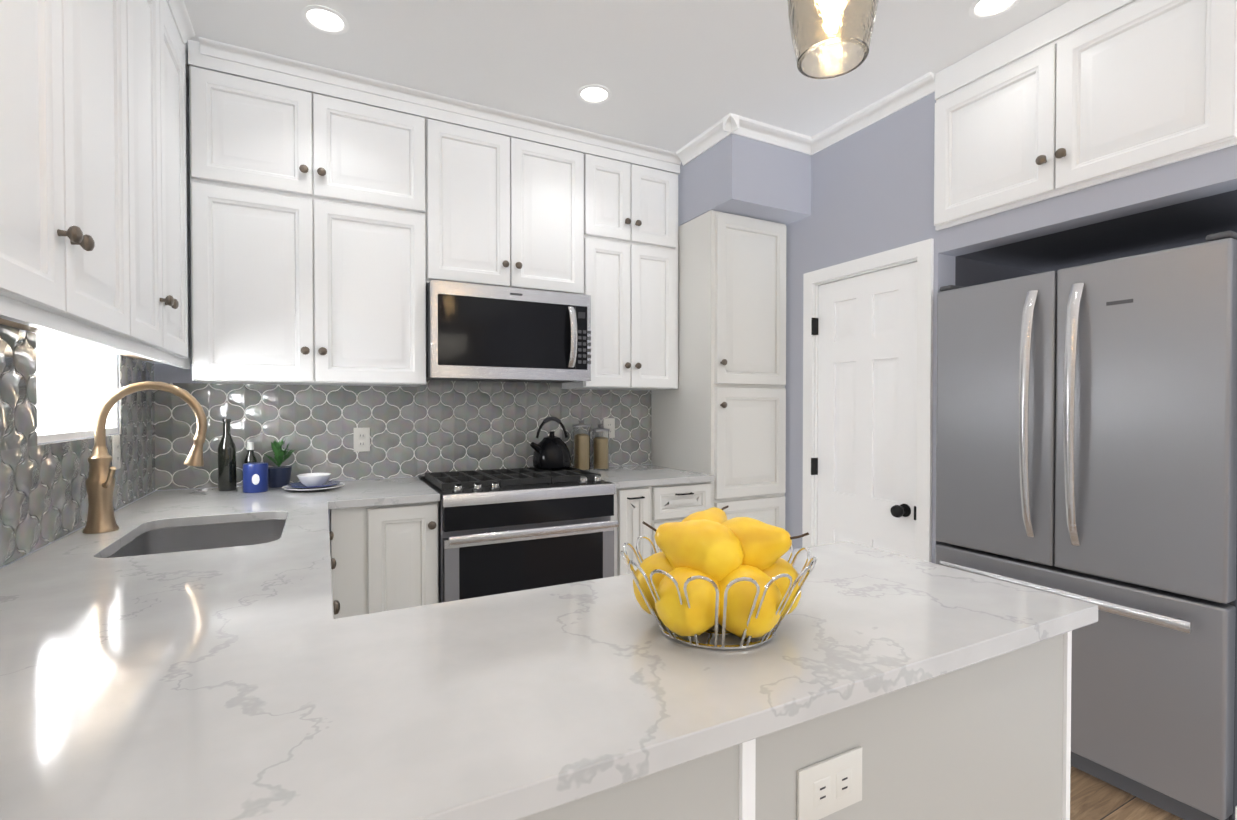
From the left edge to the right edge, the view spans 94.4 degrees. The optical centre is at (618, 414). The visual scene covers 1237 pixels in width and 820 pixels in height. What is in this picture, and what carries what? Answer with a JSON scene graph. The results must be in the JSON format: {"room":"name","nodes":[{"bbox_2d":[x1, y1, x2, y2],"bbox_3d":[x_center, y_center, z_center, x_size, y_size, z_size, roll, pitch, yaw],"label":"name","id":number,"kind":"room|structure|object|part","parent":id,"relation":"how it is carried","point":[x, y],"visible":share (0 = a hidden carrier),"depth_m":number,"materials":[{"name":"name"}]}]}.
{"room":"kitchen","nodes":[
{"label":"kitchen","id":0,"kind":"room"},
{"bbox_2d":[0,324,152,568],"bbox_3d":[-1.541,-0.083,1.276,0.300,2.670,2.375,0,1,-27],"label":"wall","id":1,"kind":"structure","parent":0,"point":[85,438],"depth_m":1.77,"materials":[{"name":"grey paint"}]},
{"bbox_2d":[0,0,139,343],"bbox_3d":[-1.173,-0.805,1.089,0.173,1.214,0.855,0,1,-27],"label":"upper cabinet","id":2,"kind":"object","parent":1,"relation":"attached to","point":[95,234],"depth_m":1.16,"materials":[{"name":"white wood"}]},
{"bbox_2d":[33,332,117,443],"bbox_3d":[-1.678,-0.150,1.657,0.188,0.441,0.666,0,1,-27],"label":"window","id":3,"kind":"structure","parent":1,"relation":"in","point":[77,385],"depth_m":1.93,"materials":[{"name":"white glass"}]},
{"bbox_2d":[65,0,191,363],"bbox_3d":[-1.538,-0.814,1.795,0.173,1.214,0.735,0,1,-27],"label":"upper cabinet","id":4,"kind":"object","parent":1,"relation":"attached to","point":[163,218],"depth_m":1.84,"materials":[{"name":"white wood"}]},
{"bbox_2d":[153,363,649,531],"bbox_3d":[-0.359,-0.108,3.291,4.250,2.670,0.120,0,1,-27],"label":"wall","id":5,"kind":"structure","parent":0,"point":[165,373],"depth_m":2.44,"materials":[{"name":"grey paint"}]},
{"bbox_2d":[142,360,189,367],"bbox_3d":[-1.787,-0.820,2.276,0.173,1.214,0.348,0,1,-27],"label":"upper cabinet","id":6,"kind":"object","parent":5,"relation":"attached to","point":[152,361],"depth_m":2.22,"materials":[{"name":"white wood"}]},
{"bbox_2d":[188,37,431,386],"bbox_3d":[-1.324,-0.783,2.524,0.868,1.295,0.323,0,1,-27],"label":"upper cabinet","id":7,"kind":"object","parent":5,"relation":"attached to","point":[340,220],"depth_m":2.36,"materials":[{"name":"white wood"}]},
{"bbox_2d":[0,324,650,566],"bbox_3d":[-0.333,0.045,1.904,2.419,0.600,2.368,0,1,-27],"label":"tile backsplash","id":8,"kind":"structure","parent":5,"relation":"attached to","point":[430,426],"depth_m":2.62,"materials":[{"name":"grey tile"}]},
{"bbox_2d":[112,435,120,469],"bbox_3d":[-1.698,0.129,1.938,0.007,0.115,0.072,0,1,-27],"label":"outlet","id":9,"kind":"object","parent":8,"relation":"attached to","point":[116,463],"visible":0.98,"depth_m":1.93,"materials":[{"name":"white plastic"}]},
{"bbox_2d":[354,428,369,451],"bbox_3d":[-1.236,0.122,2.758,0.072,0.115,0.007,0,1,-27],"label":"electrical outlet","id":10,"kind":"object","parent":8,"relation":"attached to","point":[361,439],"visible":1,"depth_m":2.76,"materials":[{"name":"white plastic"}]},
{"bbox_2d":[604,418,614,437],"bbox_3d":[-0.054,0.081,3.369,0.072,0.115,0.007,0,1,-27],"label":"electrical outlet","id":11,"kind":"object","parent":8,"relation":"attached to","point":[609,423],"visible":0.67,"depth_m":3.37,"materials":[{"name":"white plastic"}]},
{"bbox_2d":[432,93,587,294],"bbox_3d":[-0.592,-1.019,2.899,0.776,0.832,0.323,0,1,-27],"label":"upper cabinet","id":12,"kind":"object","parent":5,"relation":"attached to","point":[510,190],"depth_m":2.75,"materials":[{"name":"white wood"}]},
{"bbox_2d":[426,280,590,382],"bbox_3d":[-0.558,-0.381,2.841,0.770,0.428,0.441,0,1,-27],"label":"microwave","id":13,"kind":"object","parent":12,"relation":"attached to","point":[479,332],"visible":1,"depth_m":2.67,"materials":[{"name":"grey metal"}]},
{"bbox_2d":[562,131,680,389],"bbox_3d":[0.013,-0.792,3.215,0.584,1.295,0.323,0,1,-27],"label":"upper cabinet","id":14,"kind":"object","parent":5,"relation":"attached to","point":[633,187],"depth_m":3.07,"materials":[{"name":"white wood"}]},
{"bbox_2d":[184,0,1069,151],"bbox_3d":[0.941,-1.427,0.051,7.000,0.050,7.200,0,1,-27],"label":"ceiling","id":15,"kind":"structure","parent":0,"point":[674,75],"depth_m":2.26,"materials":[{"name":"white paint"}]},
{"bbox_2d":[301,5,348,34],"bbox_3d":[-1.059,-1.423,2.069,0.156,0.006,0.156,0,1,-27],"label":"recessed light","id":16,"kind":"object","parent":15,"relation":"in","point":[324,19],"visible":1,"depth_m":2.07,"materials":[{"name":"white"}]},
{"bbox_2d":[577,85,611,103],"bbox_3d":[-0.108,-1.429,2.560,0.156,0.006,0.156,0,1,-27],"label":"recessed light","id":17,"kind":"object","parent":15,"relation":"in","point":[594,94],"visible":1,"depth_m":2.56,"materials":[{"name":"white plastic"}]},
{"bbox_2d":[788,0,877,78],"bbox_3d":[0.402,-1.039,1.072,0.163,0.748,0.163,0,1,-27],"label":"pendant light","id":18,"kind":"object","parent":15,"relation":"hanging from","point":[831,38],"visible":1,"depth_m":1.04,"materials":[{"name":"clear glass"}]},
{"bbox_2d":[968,0,1019,18],"bbox_3d":[1.304,-1.422,1.984,0.156,0.006,0.156,0,1,-27],"label":"recessed light","id":19,"kind":"object","parent":15,"relation":"in","point":[983,9],"visible":1,"depth_m":2.00,"materials":[{"name":"white plastic"}]},
{"bbox_2d":[678,134,810,226],"bbox_3d":[0.611,-1.252,3.272,0.530,0.380,0.780,0,1,-27],"label":"soffit","id":20,"kind":"structure","parent":0,"point":[734,174],"depth_m":2.95,"materials":[{"name":"grey paint"}]},
{"bbox_2d":[785,92,1236,563],"bbox_3d":[2.652,-0.077,0.840,0.850,2.670,7.000,0,1,-27],"label":"wall","id":21,"kind":"structure","parent":0,"point":[872,189],"depth_m":2.48,"materials":[{"name":"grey paint"}]},
{"bbox_2d":[676,72,934,165],"bbox_3d":[2.122,-1.375,0.347,0.640,0.062,6.640,0,1,-27],"label":"crown molding","id":22,"kind":"structure","parent":21,"relation":"attached to","point":[921,87],"depth_m":2.83,"materials":[{"name":"white wood"}]},
{"bbox_2d":[811,262,916,557],"bbox_3d":[1.179,0.273,2.775,0.115,1.898,0.606,0,1,-27],"label":"closet door","id":23,"kind":"structure","parent":21,"relation":"in","point":[863,464],"depth_m":2.75,"materials":[{"name":"white wood"}]},
{"bbox_2d":[802,238,933,562],"bbox_3d":[1.222,0.241,2.797,0.136,1.985,0.728,0,1,-27],"label":"door frame","id":24,"kind":"structure","parent":21,"relation":"attached to","point":[921,253],"depth_m":2.55,"materials":[{"name":"white wood"}]},
{"bbox_2d":[934,0,1236,230],"bbox_3d":[1.525,-1.098,2.001,0.071,0.652,0.904,0,1,-27],"label":"upper cabinet","id":25,"kind":"object","parent":21,"relation":"attached to","point":[1070,96],"visible":1,"depth_m":1.94,"materials":[{"name":"white wood"}]},
{"bbox_2d":[1070,766,1183,819],"bbox_3d":[0.941,1.292,0.085,7.000,0.050,7.200,0,1,-27],"label":"floor","id":26,"kind":"structure","parent":0,"point":[1092,797],"depth_m":1.83,"materials":[{"name":"brown wood"}]},
{"bbox_2d":[329,531,339,614],"bbox_3d":[-1.200,0.804,1.684,0.663,0.886,1.960,0,1,-27],"label":"base cabinet","id":27,"kind":"object","parent":26,"relation":"on","point":[336,604],"visible":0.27,"depth_m":1.52,"materials":[{"name":"white wood"}]},
{"bbox_2d":[0,486,347,819],"bbox_3d":[-1.071,0.450,1.437,0.660,0.235,2.514,0,1,-27],"label":"countertop","id":28,"kind":"structure","parent":27,"relation":"on","point":[186,654],"depth_m":0.77,"materials":[{"name":"stone"}]},
{"bbox_2d":[83,381,206,533],"bbox_3d":[-1.360,0.116,1.647,0.286,0.425,0.111,0,1,-27],"label":"faucet","id":29,"kind":"object","parent":28,"relation":"on","point":[100,482],"visible":1,"depth_m":1.61,"materials":[{"name":"brown metal"}]},
{"bbox_2d":[217,419,236,490],"bbox_3d":[-1.644,0.169,2.405,0.066,0.300,0.065,0,1,-27],"label":"oil bottle","id":30,"kind":"object","parent":28,"relation":"on","point":[226,459],"visible":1,"depth_m":2.38,"materials":[{"name":"black glass"}]},
{"bbox_2d":[244,442,256,463],"bbox_3d":[-1.592,0.219,2.478,0.050,0.198,0.050,0,1,-27],"label":"bottle","id":31,"kind":"object","parent":28,"relation":"on","point":[250,457],"visible":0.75,"depth_m":2.46,"materials":[{"name":"black glass"}]},
{"bbox_2d":[243,462,267,492],"bbox_3d":[-1.503,0.262,2.372,0.090,0.116,0.091,0,1,-27],"label":"canister","id":32,"kind":"object","parent":28,"relation":"on","point":[255,477],"visible":1,"depth_m":2.34,"materials":[{"name":"blue ceramic"}]},
{"bbox_2d":[263,439,293,487],"bbox_3d":[-1.496,0.212,2.522,0.128,0.211,0.169,0,1,-27],"label":"potted plant","id":33,"kind":"object","parent":28,"relation":"on","point":[279,476],"visible":0.92,"depth_m":2.50,"materials":[{"name":"blue"}]},
{"bbox_2d":[330,501,438,618],"bbox_3d":[-1.045,0.794,2.518,0.392,0.886,0.620,0,1,-27],"label":"base cabinet","id":34,"kind":"object","parent":26,"relation":"on","point":[386,557],"depth_m":2.24,"materials":[{"name":"white wood"}]},
{"bbox_2d":[328,477,439,507],"bbox_3d":[-1.037,0.334,2.507,0.384,0.030,0.641,0,1,-27],"label":"countertop","id":35,"kind":"structure","parent":34,"relation":"on","point":[389,491],"depth_m":2.35,"materials":[{"name":"stone"}]},
{"bbox_2d":[282,473,344,491],"bbox_3d":[-1.296,0.287,2.440,0.240,0.063,0.240,0,1,-27],"label":"plate","id":36,"kind":"object","parent":35,"relation":"on","point":[314,482],"visible":1,"depth_m":2.40,"materials":[{"name":"white ceramic"}]},
{"bbox_2d":[419,467,618,602],"bbox_3d":[-0.493,0.759,2.731,0.770,0.951,0.710,0,1,-27],"label":"range","id":37,"kind":"object","parent":26,"relation":"on","point":[500,531],"visible":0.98,"depth_m":2.46,"materials":[{"name":"silver metal"}]},
{"bbox_2d":[530,416,570,469],"bbox_3d":[-0.361,0.146,2.994,0.233,0.271,0.204,0,1,-27],"label":"kettle","id":38,"kind":"object","parent":37,"relation":"on","point":[551,451],"visible":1,"depth_m":2.93,"materials":[{"name":"black metal"}]},
{"bbox_2d":[611,485,657,575],"bbox_3d":[-0.077,0.788,3.018,0.220,0.886,0.620,0,1,-27],"label":"base cabinet","id":39,"kind":"object","parent":26,"relation":"on","point":[633,506],"depth_m":2.75,"materials":[{"name":"white wood"}]},
{"bbox_2d":[658,482,710,552],"bbox_3d":[0.182,0.786,3.152,0.364,0.886,0.620,0,1,-27],"label":"base cabinet","id":40,"kind":"object","parent":26,"relation":"on","point":[676,502],"depth_m":2.87,"materials":[{"name":"white wood"}]},
{"bbox_2d":[590,464,713,487],"bbox_3d":[0.086,0.326,3.090,0.585,0.030,0.639,0,1,-27],"label":"countertop","id":41,"kind":"structure","parent":40,"relation":"on","point":[633,475],"depth_m":2.92,"materials":[{"name":"stone"}]},
{"bbox_2d":[573,420,590,470],"bbox_3d":[-0.203,0.170,3.167,0.100,0.280,0.100,0,1,-27],"label":"pasta jar","id":42,"kind":"object","parent":41,"relation":"on","point":[581,445],"visible":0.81,"depth_m":3.13,"materials":[{"name":"clear glass"}]},
{"bbox_2d":[592,424,609,469],"bbox_3d":[-0.099,0.182,3.215,0.100,0.255,0.100,0,1,-27],"label":"pasta jar","id":43,"kind":"object","parent":41,"relation":"on","point":[600,447],"visible":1,"depth_m":3.17,"materials":[{"name":"clear glass"}]},
{"bbox_2d":[518,701,865,819],"bbox_3d":[-0.058,0.814,0.871,0.547,0.886,0.520,0,1,-27],"label":"peninsula base panel","id":44,"kind":"object","parent":26,"relation":"on","point":[755,779],"depth_m":0.68,"materials":[{"name":"grey wood"}]},
{"bbox_2d":[336,541,1097,819],"bbox_3d":[0.199,0.352,0.987,1.183,0.030,0.551,0,1,-27],"label":"countertop","id":45,"kind":"structure","parent":44,"relation":"on","point":[516,705],"depth_m":0.76,"materials":[{"name":"stone"}]},
{"bbox_2d":[621,506,816,649],"bbox_3d":[0.155,0.251,0.916,0.305,0.174,0.305,0,1,-27],"label":"fruit bowl","id":46,"kind":"object","parent":45,"relation":"on","point":[704,571],"visible":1,"depth_m":0.84,"materials":[{"name":"yellow food"}]},
{"bbox_2d":[797,746,861,819],"bbox_3d":[0.280,0.488,0.750,0.115,0.072,0.007,0,1,-27],"label":"outlet","id":47,"kind":"object","parent":44,"relation":"attached to","point":[828,786],"visible":1,"depth_m":0.75,"materials":[{"name":"white plastic"}]},
{"bbox_2d":[651,210,785,529],"bbox_3d":[0.580,0.083,3.333,0.509,2.287,0.663,0,1,-27],"label":"pantry cabinet","id":48,"kind":"object","parent":26,"relation":"on","point":[719,413],"visible":0.69,"depth_m":3.08,"materials":[{"name":"white wood"}]},
{"bbox_2d":[866,631,1071,819],"bbox_3d":[0.437,0.811,1.127,0.567,0.886,0.520,0,1,-27],"label":"peninsula end panel","id":49,"kind":"object","parent":26,"relation":"on","point":[989,739],"depth_m":0.91,"materials":[{"name":"grey wood"}]},
{"bbox_2d":[935,231,1236,819],"bbox_3d":[1.855,0.353,2.184,0.858,1.768,0.876,0,1,-27],"label":"fridge","id":50,"kind":"object","parent":26,"relation":"on","point":[1086,433],"visible":0.9,"depth_m":1.84,"materials":[{"name":"grey metal"}]},
{"bbox_3d":[1.504,0.093,1.999,0.069,1.077,0.756,0,1,-27],"label":"handle","id":51,"kind":"part","parent":50,"relation":"part of","materials":[{"name":"silver metal"}]}
]}

